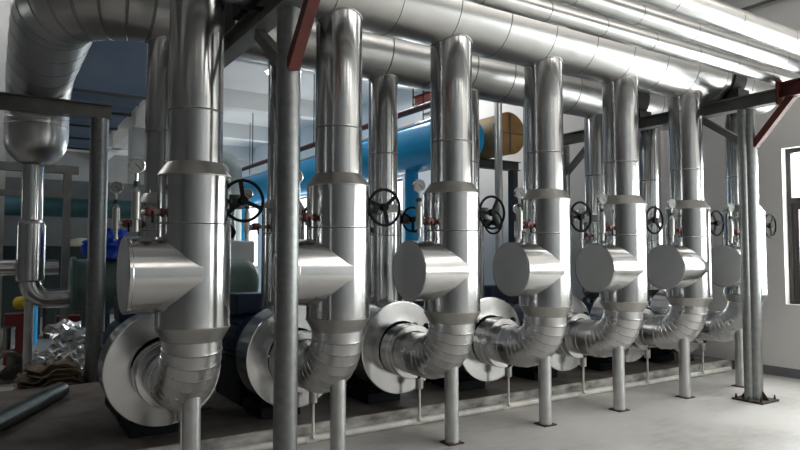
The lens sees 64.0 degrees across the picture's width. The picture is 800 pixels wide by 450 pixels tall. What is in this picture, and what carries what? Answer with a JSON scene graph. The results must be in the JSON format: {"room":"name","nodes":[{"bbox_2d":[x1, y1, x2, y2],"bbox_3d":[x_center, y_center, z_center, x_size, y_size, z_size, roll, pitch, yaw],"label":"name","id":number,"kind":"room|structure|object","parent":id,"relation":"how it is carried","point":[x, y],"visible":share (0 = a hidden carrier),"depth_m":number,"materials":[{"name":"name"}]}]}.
{"room":"pump room","nodes":[
{"label":"pump room","id":0,"kind":"room"},
{"bbox_2d":[5,150,127,183],"bbox_3d":[-16.664,-0.199,22.797,20.950,5.600,0.300,2,-3,-32],"label":"wall","id":1,"kind":"structure","parent":0,"point":[117,164],"depth_m":25.34,"materials":[{"name":"white paint"}]},
{"bbox_2d":[3,177,143,316],"bbox_3d":[-12.917,0.438,13.197,16.400,3.400,0.150,2,-3,-32],"label":"wall partition","id":2,"kind":"structure","parent":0,"point":[79,189],"depth_m":15.96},
{"bbox_2d":[66,2,587,160],"bbox_3d":[-7.449,-3.569,8.479,20.950,0.650,34.600,2,-3,-32],"label":"ceiling","id":3,"kind":"structure","parent":0,"point":[245,98],"depth_m":16.90,"materials":[{"name":"paint"}]},
{"bbox_2d":[67,40,146,150],"bbox_3d":[-5.296,-2.598,10.340,1.390,2.010,5.000,2,-3,-32],"label":"air duct","id":4,"kind":"object","parent":3,"relation":"hanging from","point":[111,72],"visible":0.27,"depth_m":8.44,"materials":[{"name":"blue metal"}]},
{"bbox_2d":[223,151,241,240],"bbox_3d":[-5.206,-1.372,17.164,1.970,3.800,0.340,2,-3,-32],"label":"pipe","id":5,"kind":"object","parent":3,"relation":"hanging from","point":[235,170],"visible":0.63,"depth_m":17.43,"materials":[{"name":"silver metal"}]},
{"bbox_2d":[228,74,429,172],"bbox_3d":[-3.590,-2.447,16.940,0.110,1.675,15.800,2,-3,-32],"label":"pipe","id":6,"kind":"object","parent":3,"relation":"hanging from","point":[424,106],"visible":0.27,"depth_m":14.21,"materials":[{"name":"metal"}]},
{"bbox_2d":[242,90,429,178],"bbox_3d":[-3.255,-2.389,17.567,0.120,1.730,15.100,2,-3,-32],"label":"pipe","id":7,"kind":"object","parent":3,"relation":"hanging from","point":[423,121],"visible":0.19,"depth_m":12.36,"materials":[{"name":"metal"}]},
{"bbox_2d":[0,314,799,449],"bbox_3d":[-7.449,1.999,8.210,20.950,0.200,34.600,2,-3,-32],"label":"floor","id":8,"kind":"structure","parent":0,"point":[656,419],"depth_m":5.67,"materials":[{"name":"concrete"}]},
{"bbox_2d":[0,0,9,325],"bbox_3d":[-5.850,-0.641,9.001,0.500,5.150,0.500,2,-3,-32],"label":"column","id":9,"kind":"structure","parent":8,"relation":"on","point":[4,4],"depth_m":8.95,"materials":[{"name":"concrete"}]},
{"bbox_2d":[0,350,22,383],"bbox_3d":[-4.835,1.692,7.768,0.700,0.370,0.370,-3,-4,43],"label":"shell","id":10,"kind":"object","parent":8,"relation":"on","point":[8,374],"visible":0.73,"depth_m":7.75,"materials":[{"name":"brown"}]},
{"bbox_2d":[0,326,15,350],"bbox_3d":[-4.833,1.375,7.772,0.290,0.260,0.290,2,-3,-32],"label":"can","id":11,"kind":"object","parent":10,"relation":"on","point":[7,333],"visible":1,"depth_m":7.70,"materials":[{"name":"metal"}]},
{"bbox_2d":[3,312,23,365],"bbox_3d":[-5.363,1.585,8.967,0.320,0.700,0.280,2,-3,-32],"label":"crate","id":12,"kind":"object","parent":8,"relation":"on","point":[16,319],"visible":0.46,"depth_m":8.85,"materials":[{"name":"red"}]},
{"bbox_2d":[13,296,27,309],"bbox_3d":[-5.260,1.083,8.915,0.186,0.194,0.180,-1,-3,24],"label":"cap","id":13,"kind":"object","parent":12,"relation":"on","point":[18,302],"visible":0.65,"depth_m":8.84,"materials":[{"name":"yellow plastic"}]},
{"bbox_2d":[1,246,40,338],"bbox_3d":[-6.955,1.220,11.560,0.800,1.680,0.550,2,-3,-32],"label":"tall cabinet","id":14,"kind":"object","parent":8,"relation":"on","point":[10,289],"visible":0.37,"depth_m":11.32,"materials":[{"name":"grey"}]},
{"bbox_2d":[0,260,58,275],"bbox_3d":[-6.227,1.096,6.659,4.700,1.455,0.190,2,-3,-32],"label":"pipe","id":15,"kind":"object","parent":8,"relation":"on","point":[7,267],"visible":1,"depth_m":7.65,"materials":[{"name":"metal"}]},
{"bbox_2d":[0,382,68,431],"bbox_3d":[-3.137,1.540,5.089,0.150,0.150,2.241,0,-3,-7],"label":"pipe","id":16,"kind":"object","parent":8,"relation":"on","point":[13,414],"visible":1,"depth_m":5.44,"materials":[{"name":"grey metal"}]},
{"bbox_2d":[0,161,78,343],"bbox_3d":[-5.565,0.523,8.534,2.240,2.780,0.200,2,-3,-32],"label":"frame","id":17,"kind":"object","parent":8,"relation":"on","point":[67,171],"visible":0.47,"depth_m":9.02,"materials":[{"name":"grey paint"}]},
{"bbox_2d":[15,164,70,373],"bbox_3d":[-4.186,0.584,7.510,0.570,2.560,0.300,2,-3,-32],"label":"pipe","id":18,"kind":"object","parent":8,"relation":"on","point":[31,227],"visible":0.98,"depth_m":7.37,"materials":[{"name":"metal"}]},
{"bbox_2d":[13,382,76,389],"bbox_3d":[-3.826,1.754,6.980,0.702,0.170,0.471,2,-3,-33],"label":"cardboard sheet","id":19,"kind":"object","parent":8,"relation":"on","point":[68,383],"visible":0.15,"depth_m":6.88,"materials":[{"name":"brown cardboard"}]},
{"bbox_2d":[16,375,83,387],"bbox_3d":[-3.824,1.706,7.016,0.658,0.170,0.440,2,-3,-32],"label":"cardboard sheet","id":20,"kind":"object","parent":19,"relation":"on","point":[79,380],"visible":0.52,"depth_m":6.89,"materials":[{"name":"brown cardboard"}]},
{"bbox_2d":[14,373,78,386],"bbox_3d":[-3.857,1.655,6.995,0.615,0.170,0.409,2,-3,-29],"label":"cardboard sheet","id":21,"kind":"object","parent":20,"relation":"on","point":[37,382],"visible":0.59,"depth_m":6.89,"materials":[{"name":"brown cardboard"}]},
{"bbox_2d":[24,360,83,379],"bbox_3d":[-3.782,1.605,7.009,0.571,0.170,0.378,2,-3,-30],"label":"cardboard sheet","id":22,"kind":"object","parent":21,"relation":"on","point":[78,371],"visible":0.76,"depth_m":6.92,"materials":[{"name":"brown cardboard"}]},
{"bbox_2d":[22,356,76,375],"bbox_3d":[-3.845,1.556,7.034,0.528,0.170,0.347,2,-3,-30],"label":"cardboard sheet","id":23,"kind":"object","parent":22,"relation":"on","point":[39,369],"visible":0.96,"depth_m":6.97,"materials":[{"name":"brown cardboard"}]},
{"bbox_2d":[0,92,112,382],"bbox_3d":[-4.626,0.200,6.477,3.160,3.228,0.320,2,-3,-32],"label":"frame","id":24,"kind":"object","parent":8,"relation":"on","point":[99,114],"visible":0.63,"depth_m":7.16,"materials":[{"name":"metal"}]},
{"bbox_2d":[3,0,667,166],"bbox_3d":[-0.451,-1.336,8.108,7.727,1.353,3.834,2,-3,-32],"label":"pipe","id":25,"kind":"object","parent":24,"relation":"on","point":[49,41],"visible":0.62,"depth_m":6.12,"materials":[{"name":"grey metal"}]},
{"bbox_2d":[33,340,84,361],"bbox_3d":[-4.343,1.690,8.246,0.718,0.421,0.675,1,-3,-14],"label":"scrap","id":26,"kind":"object","parent":8,"relation":"on","point":[78,353],"visible":0.22,"depth_m":8.19,"materials":[{"name":"silver metal"}]},
{"bbox_2d":[43,319,84,340],"bbox_3d":[-4.323,1.352,8.344,0.458,0.266,0.500,-2,-4,39],"label":"scrap","id":27,"kind":"object","parent":26,"relation":"on","point":[64,330],"visible":0.94,"depth_m":8.22,"materials":[{"name":"silver metal"}]},
{"bbox_2d":[65,335,84,345],"bbox_3d":[-4.175,1.458,8.449,0.511,0.224,0.371,-1,-3,23],"label":"scrap","id":28,"kind":"object","parent":26,"relation":"on","point":[81,341],"visible":0.24,"depth_m":8.33,"materials":[{"name":"silver metal"}]},
{"bbox_2d":[42,246,86,338],"bbox_3d":[-6.230,1.242,12.022,0.800,1.680,0.550,2,-3,-32],"label":"tall cabinet","id":29,"kind":"object","parent":8,"relation":"on","point":[51,252],"visible":0.28,"depth_m":11.70,"materials":[{"name":"grey"}]},
{"bbox_2d":[54,314,80,345],"bbox_3d":[-4.949,1.652,9.524,0.320,0.620,0.280,2,-3,-32],"label":"crate","id":30,"kind":"object","parent":8,"relation":"on","point":[73,317],"visible":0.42,"depth_m":9.46,"materials":[{"name":"red"}]},
{"bbox_2d":[4,196,131,344],"bbox_3d":[-8.035,0.714,9.798,9.000,2.520,0.340,2,-3,-32],"label":"pipe","id":31,"kind":"object","parent":8,"relation":"on","point":[52,207],"visible":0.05,"depth_m":11.04,"materials":[{"name":"metal"}]},
{"bbox_2d":[70,238,86,245],"bbox_3d":[-6.937,1.224,13.916,0.600,1.900,0.600,2,-3,-32],"label":"tank","id":32,"kind":"object","parent":8,"relation":"on","point":[78,241],"visible":0.19,"depth_m":13.70,"materials":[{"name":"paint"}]},
{"bbox_2d":[78,359,84,368],"bbox_3d":[-4.001,1.741,8.261,0.549,0.321,0.423,1,-3,-16],"label":"scrap","id":33,"kind":"object","parent":8,"relation":"on","point":[81,362],"visible":0.08,"depth_m":8.12,"materials":[{"name":"silver metal"}]},
{"bbox_2d":[127,127,144,184],"bbox_3d":[-7.526,-0.188,18.357,0.500,5.150,0.500,2,-3,-32],"label":"column","id":34,"kind":"structure","parent":8,"relation":"on","point":[136,136],"depth_m":18.22,"materials":[{"name":"concrete"}]},
{"bbox_2d":[98,296,220,437],"bbox_3d":[-2.153,1.126,5.351,0.830,1.008,1.620,2,-3,-32],"label":"pump","id":35,"kind":"object","parent":8,"relation":"on","point":[127,335],"visible":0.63,"depth_m":4.58,"materials":[{"name":"metal"}]},
{"bbox_2d":[109,34,168,313],"bbox_3d":[-1.932,-0.336,5.194,0.801,2.373,0.386,2,-3,-32],"label":"riser pipe","id":36,"kind":"object","parent":35,"relation":"on","point":[157,61],"visible":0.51,"depth_m":5.08,"materials":[{"name":"metal"}]},
{"bbox_2d":[68,257,258,377],"bbox_3d":[-2.968,1.155,8.260,2.320,1.490,0.680,2,-3,-32],"label":"vessel","id":37,"kind":"object","parent":8,"relation":"on","point":[244,276],"visible":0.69,"depth_m":7.65,"materials":[{"name":"teal paint"}]},
{"bbox_2d":[80,227,128,258],"bbox_3d":[-3.553,0.205,7.855,0.665,0.429,0.519,2,-3,-32],"label":"tarpaulin","id":38,"kind":"object","parent":37,"relation":"on","point":[112,245],"visible":0.27,"depth_m":7.69,"materials":[{"name":"blue plastic"}]},
{"bbox_2d":[116,0,264,449],"bbox_3d":[-1.458,0.072,4.292,0.842,3.271,0.979,2,-3,-32],"label":"riser pipe","id":39,"kind":"object","parent":8,"relation":"on","point":[180,275],"visible":1,"depth_m":3.94,"materials":[{"name":"grey metal"}]},
{"bbox_2d":[231,210,253,262],"bbox_3d":[-2.890,0.784,10.001,1.100,2.400,0.880,2,-3,-32],"label":"wall","id":40,"kind":"structure","parent":8,"relation":"on","point":[239,249],"depth_m":9.99,"materials":[{"name":"white paint"}]},
{"bbox_2d":[201,0,319,449],"bbox_3d":[-0.982,0.081,4.391,0.320,3.263,3.760,2,-3,-32],"label":"support column","id":41,"kind":"structure","parent":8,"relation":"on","point":[294,25],"depth_m":3.90,"materials":[{"name":"metal"}]},
{"bbox_2d":[225,0,775,114],"bbox_3d":[0.815,-1.735,5.530,8.420,0.584,0.584,2,-3,-32],"label":"pipe","id":42,"kind":"object","parent":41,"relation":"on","point":[495,34],"visible":0.56,"depth_m":5.50,"materials":[{"name":"grey metal"}]},
{"bbox_2d":[464,0,799,84],"bbox_3d":[0.703,-1.621,4.563,9.000,0.162,0.162,2,-3,-32],"label":"pipe","id":43,"kind":"object","parent":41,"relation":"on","point":[547,11],"visible":0.84,"depth_m":5.27,"materials":[{"name":"grey metal"}]},
{"bbox_2d":[551,0,799,74],"bbox_3d":[1.221,-1.629,4.514,9.820,0.166,0.166,2,-3,-32],"label":"pipe","id":44,"kind":"object","parent":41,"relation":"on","point":[627,11],"visible":0.93,"depth_m":5.13,"materials":[{"name":"grey metal"}]},
{"bbox_2d":[216,292,323,419],"bbox_3d":[-1.286,1.153,5.902,0.830,1.008,1.620,2,-3,-32],"label":"pump","id":45,"kind":"object","parent":8,"relation":"on","point":[245,378],"visible":0.6,"depth_m":5.36,"materials":[{"name":"blue paint"}]},
{"bbox_2d":[243,61,306,309],"bbox_3d":[-1.055,-0.309,5.752,0.801,2.373,0.386,2,-3,-32],"label":"riser pipe","id":46,"kind":"object","parent":45,"relation":"on","point":[268,213],"visible":0.41,"depth_m":5.63,"materials":[{"name":"silver metal"}]},
{"bbox_2d":[269,7,400,449],"bbox_3d":[-0.578,0.099,4.852,0.871,3.271,0.979,2,-3,-32],"label":"riser pipe","id":47,"kind":"object","parent":8,"relation":"on","point":[334,273],"visible":0.85,"depth_m":4.51,"materials":[{"name":"metal"}]},
{"bbox_2d":[241,122,483,240],"bbox_3d":[-3.572,0.459,17.144,0.760,3.740,17.240,2,-3,-32],"label":"pipe","id":48,"kind":"object","parent":8,"relation":"on","point":[414,146],"visible":0.1,"depth_m":11.13,"materials":[{"name":"metal"}]},
{"bbox_2d":[0,352,731,449],"bbox_3d":[-0.385,1.778,7.115,9.480,0.135,2.855,2,-3,-32],"label":"plinth","id":49,"kind":"object","parent":8,"relation":"on","point":[81,419],"visible":0.44,"depth_m":5.61,"materials":[{"name":"concrete"}]},
{"bbox_2d":[346,300,428,403],"bbox_3d":[-0.419,1.179,6.454,0.830,1.008,1.620,2,-3,-32],"label":"pump","id":50,"kind":"object","parent":8,"relation":"on","point":[370,382],"visible":0.49,"depth_m":5.74,"materials":[{"name":"blue paint"}]},
{"bbox_2d":[368,74,423,304],"bbox_3d":[-0.178,-0.282,6.310,0.801,2.373,0.386,2,-3,-32],"label":"riser pipe","id":51,"kind":"object","parent":50,"relation":"on","point":[382,89],"visible":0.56,"depth_m":6.20,"materials":[{"name":"silver metal"}]},
{"bbox_2d":[380,34,504,445],"bbox_3d":[0.289,0.126,5.404,0.871,3.271,0.979,2,-3,-32],"label":"riser pipe","id":52,"kind":"object","parent":8,"relation":"on","point":[442,270],"visible":1,"depth_m":5.06,"materials":[{"name":"metal"}]},
{"bbox_2d":[413,296,519,390],"bbox_3d":[0.465,1.206,7.016,0.830,1.008,1.620,2,-3,-32],"label":"pump","id":53,"kind":"object","parent":8,"relation":"on","point":[473,374],"visible":0.28,"depth_m":6.37,"materials":[{"name":"blue paint"}]},
{"bbox_2d":[472,89,502,296],"bbox_3d":[0.699,-0.255,6.869,0.801,2.373,0.386,2,-3,-32],"label":"riser pipe","id":54,"kind":"object","parent":53,"relation":"on","point":[475,93],"visible":0.18,"depth_m":6.79,"materials":[{"name":"silver metal"}]},
{"bbox_2d":[220,366,731,449],"bbox_3d":[0.354,1.752,5.833,9.350,0.072,0.072,2,-3,-32],"label":"pipe","id":55,"kind":"object","parent":8,"relation":"on","point":[307,439],"visible":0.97,"depth_m":5.99,"materials":[{"name":"grey metal"}]},
{"bbox_2d":[494,102,502,284],"bbox_3d":[1.512,-0.492,9.796,0.240,4.670,0.240,2,-3,-32],"label":"post","id":56,"kind":"object","parent":8,"relation":"on","point":[497,106],"visible":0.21,"depth_m":9.77,"materials":[{"name":"metal"}]},
{"bbox_2d":[479,158,520,304],"bbox_3d":[1.592,0.456,10.846,1.150,3.138,0.140,2,-3,-32],"label":"stand","id":57,"kind":"object","parent":8,"relation":"on","point":[512,167],"visible":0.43,"depth_m":11.07,"materials":[{"name":"grey metal"}]},
{"bbox_2d":[398,112,522,175],"bbox_3d":[0.621,-1.395,12.136,0.690,0.690,4.334,2,-3,-32],"label":"pipe","id":58,"kind":"object","parent":57,"relation":"on","point":[512,126],"visible":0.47,"depth_m":10.35,"materials":[{"name":"metal"}]},
{"bbox_2d":[473,56,591,426],"bbox_3d":[1.173,0.153,5.966,0.871,3.271,0.979,2,-3,-32],"label":"riser pipe","id":59,"kind":"object","parent":8,"relation":"on","point":[537,268],"visible":0.99,"depth_m":5.63,"materials":[{"name":"metal"}]},
{"bbox_2d":[484,285,589,379],"bbox_3d":[1.357,1.234,7.584,0.830,1.008,1.620,2,-3,-32],"label":"pump","id":60,"kind":"object","parent":8,"relation":"on","point":[559,362],"visible":0.2,"depth_m":7.09,"materials":[{"name":"blue paint"}]},
{"bbox_2d":[513,107,524,241],"bbox_3d":[1.576,-0.228,7.427,0.801,2.373,0.386,2,-3,-32],"label":"riser pipe","id":61,"kind":"object","parent":60,"relation":"on","point":[515,208],"visible":0.08,"depth_m":7.42,"materials":[{"name":"silver metal"}]},
{"bbox_2d":[557,74,663,412],"bbox_3d":[2.065,0.180,6.534,0.871,3.271,0.979,2,-3,-32],"label":"riser pipe","id":62,"kind":"object","parent":8,"relation":"on","point":[615,267],"visible":0.99,"depth_m":6.19,"materials":[{"name":"metal"}]},
{"bbox_2d":[577,297,649,370],"bbox_3d":[2.262,1.262,8.160,0.830,1.008,1.620,2,-3,-32],"label":"pump","id":63,"kind":"object","parent":8,"relation":"on","point":[595,310],"visible":0.13,"depth_m":7.59,"materials":[{"name":"blue paint"}]},
{"bbox_2d":[577,113,603,302],"bbox_3d":[2.454,-0.201,7.985,0.801,2.373,0.386,2,-3,-32],"label":"riser pipe","id":64,"kind":"object","parent":63,"relation":"on","point":[593,127],"visible":0.38,"depth_m":7.89,"materials":[{"name":"silver metal"}]},
{"bbox_2d":[582,289,698,362],"bbox_3d":[3.176,1.290,8.741,0.830,1.008,1.620,2,-3,-32],"label":"pump","id":65,"kind":"object","parent":8,"relation":"on","point":[659,305],"visible":0.19,"depth_m":8.12,"materials":[{"name":"blue paint"}]},
{"bbox_2d":[639,127,664,300],"bbox_3d":[3.331,-0.174,8.543,0.801,2.373,0.386,2,-3,-32],"label":"riser pipe","id":66,"kind":"object","parent":65,"relation":"on","point":[649,140],"visible":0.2,"depth_m":8.44,"materials":[{"name":"silver metal"}]},
{"bbox_2d":[629,90,724,398],"bbox_3d":[2.970,0.208,7.110,0.871,3.271,0.979,2,-3,-32],"label":"riser pipe","id":67,"kind":"object","parent":8,"relation":"on","point":[681,266],"visible":0.98,"depth_m":6.77,"materials":[{"name":"metal"}]},
{"bbox_2d":[563,78,799,404],"bbox_3d":[3.322,0.223,7.337,0.320,3.263,4.110,2,-3,-32],"label":"frame","id":68,"kind":"object","parent":8,"relation":"on","point":[785,93],"visible":0.81,"depth_m":6.68,"materials":[{"name":"metal"}]},
{"bbox_2d":[638,91,650,117],"bbox_3d":[2.918,-1.509,8.344,0.220,0.414,0.660,2,-3,-32],"label":"saddle","id":69,"kind":"object","parent":68,"relation":"on","point":[643,97],"visible":0.22,"depth_m":8.08,"materials":[{"name":"black metal"}]},
{"bbox_2d":[631,0,799,55],"bbox_3d":[1.382,-1.656,4.262,9.820,0.192,0.192,2,-3,-32],"label":"pipe","id":70,"kind":"object","parent":68,"relation":"on","point":[716,14],"visible":1,"depth_m":4.95,"materials":[{"name":"grey metal"}]},
{"bbox_2d":[721,74,749,99],"bbox_3d":[3.590,-1.542,7.290,0.220,0.408,0.660,2,-3,-32],"label":"saddle","id":71,"kind":"object","parent":68,"relation":"on","point":[738,86],"visible":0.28,"depth_m":7.01,"materials":[{"name":"black metal"}]},
{"bbox_2d":[691,109,776,387],"bbox_3d":[3.883,0.236,7.691,0.871,3.271,0.979,2,-3,-32],"label":"riser pipe","id":72,"kind":"object","parent":8,"relation":"on","point":[725,325],"visible":0.63,"depth_m":7.37,"materials":[{"name":"metal"}]},
{"bbox_3d":[-4.461,1.764,7.939,0.503,0.244,0.432,2,-3,-32],"label":"scrap","id":73,"kind":"object","parent":8,"relation":"on","visible":0},
{"bbox_2d":[13,353,37,367],"bbox_3d":[-4.603,1.688,7.970,0.372,0.198,0.320,2,-3,-32],"label":"scrap","id":74,"kind":"object","parent":73,"relation":"on","point":[34,354],"visible":0.16,"depth_m":7.89,"materials":[{"name":"silver metal"}]},
{"bbox_2d":[37,347,72,365],"bbox_3d":[-4.290,1.648,7.987,0.456,0.241,0.435,0,-3,-3],"label":"scrap","id":75,"kind":"object","parent":73,"relation":"on","point":[58,354],"visible":0.58,"depth_m":7.89,"materials":[{"name":"silver metal"}]},
{"bbox_2d":[223,0,799,369],"bbox_3d":[1.258,-0.629,13.891,0.300,5.600,34.000,2,-3,-32],"label":"wall","id":76,"kind":"structure","parent":0,"point":[780,318],"depth_m":8.67,"materials":[{"name":"paint"}]},
{"bbox_2d":[414,22,634,105],"bbox_3d":[2.280,-2.956,11.747,0.360,0.180,6.900,2,-3,-32],"label":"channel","id":77,"kind":"object","parent":76,"relation":"attached to","point":[418,98],"visible":0.14,"depth_m":14.32,"materials":[{"name":"red metal"}]},
{"bbox_2d":[424,0,775,114],"bbox_3d":[2.920,-2.721,11.016,0.092,0.060,8.800,2,-3,-32],"label":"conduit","id":78,"kind":"object","parent":76,"relation":"attached to","point":[765,1],"visible":0.15,"depth_m":8.29,"materials":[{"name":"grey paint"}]},
{"bbox_2d":[731,360,799,378],"bbox_3d":[1.129,2.106,13.676,0.008,0.115,34.000,2,-3,-32],"label":"baseboard","id":79,"kind":"structure","parent":76,"relation":"attached to","point":[767,369],"depth_m":7.99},
{"bbox_2d":[785,147,799,303],"bbox_3d":[5.390,-0.022,7.309,0.105,1.950,1.820,2,-3,-32],"label":"window","id":80,"kind":"structure","parent":76,"relation":"in","point":[793,204],"depth_m":8.01,"materials":[{"name":"grey metal"}]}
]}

